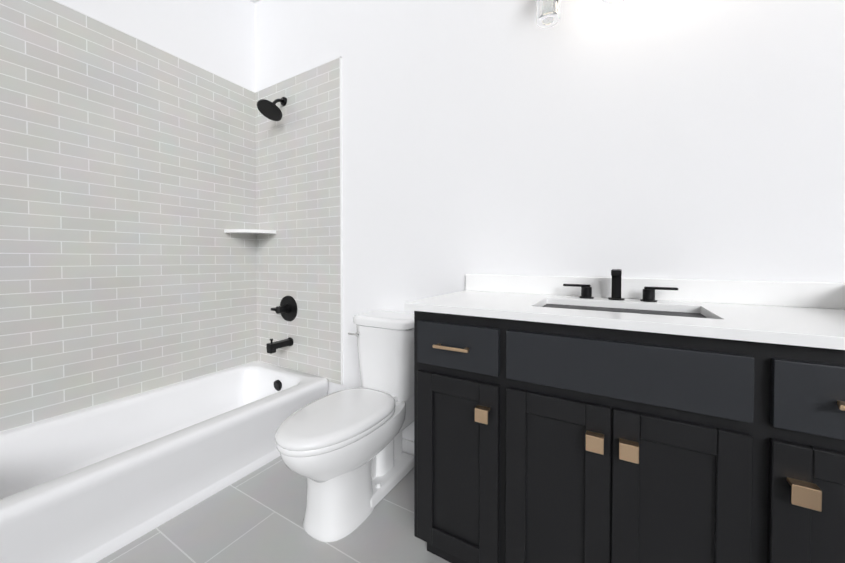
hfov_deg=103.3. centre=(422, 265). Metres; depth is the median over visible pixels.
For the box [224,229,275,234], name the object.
corner shelf
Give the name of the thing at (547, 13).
sconce
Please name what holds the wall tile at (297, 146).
attached to the wall at (661, 138)
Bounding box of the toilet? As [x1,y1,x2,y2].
[275,311,413,541]
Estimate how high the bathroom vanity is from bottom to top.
0.961 m
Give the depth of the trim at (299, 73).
2.23 m
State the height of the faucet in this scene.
0.115 m
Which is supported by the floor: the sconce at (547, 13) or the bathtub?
the bathtub
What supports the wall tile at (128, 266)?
attached to the wall at (217, 37)
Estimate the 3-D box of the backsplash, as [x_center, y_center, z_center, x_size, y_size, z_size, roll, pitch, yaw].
[0.624,0.105,1.097,1.266,0.105,0.564,1,1,31]
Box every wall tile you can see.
[0,0,256,431]
[255,57,340,383]
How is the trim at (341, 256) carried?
attached to the wall at (661, 138)
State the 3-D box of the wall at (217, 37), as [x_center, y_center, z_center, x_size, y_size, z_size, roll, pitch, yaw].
[-1.691,-0.434,1.895,0.120,3.017,1.764,1,1,31]
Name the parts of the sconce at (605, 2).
lamp shade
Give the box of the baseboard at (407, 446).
[402,438,413,455]
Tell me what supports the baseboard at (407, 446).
attached to the wall at (661, 138)
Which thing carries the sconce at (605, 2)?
attached to the wall at (661, 138)
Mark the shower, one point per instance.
(287, 307)
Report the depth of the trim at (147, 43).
1.91 m
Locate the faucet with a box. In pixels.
[563,269,677,301]
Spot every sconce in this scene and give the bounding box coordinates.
[536,0,559,27]
[601,0,623,5]
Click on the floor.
(257, 516)
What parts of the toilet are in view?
seat, handle, tank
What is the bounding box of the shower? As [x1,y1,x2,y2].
[257,97,296,353]
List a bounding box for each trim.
[54,0,254,92]
[255,56,340,92]
[340,57,342,384]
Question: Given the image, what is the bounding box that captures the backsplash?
[466,274,844,300]
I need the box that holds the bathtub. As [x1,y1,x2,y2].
[0,361,327,562]
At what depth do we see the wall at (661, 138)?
1.40 m
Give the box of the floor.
[97,456,449,562]
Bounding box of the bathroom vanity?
[404,285,844,562]
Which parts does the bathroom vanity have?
drawer, door, door, drawer, door, door, drawer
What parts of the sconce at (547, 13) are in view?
lamp shade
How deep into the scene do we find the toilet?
1.42 m
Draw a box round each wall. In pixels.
[56,0,255,91]
[255,0,844,440]

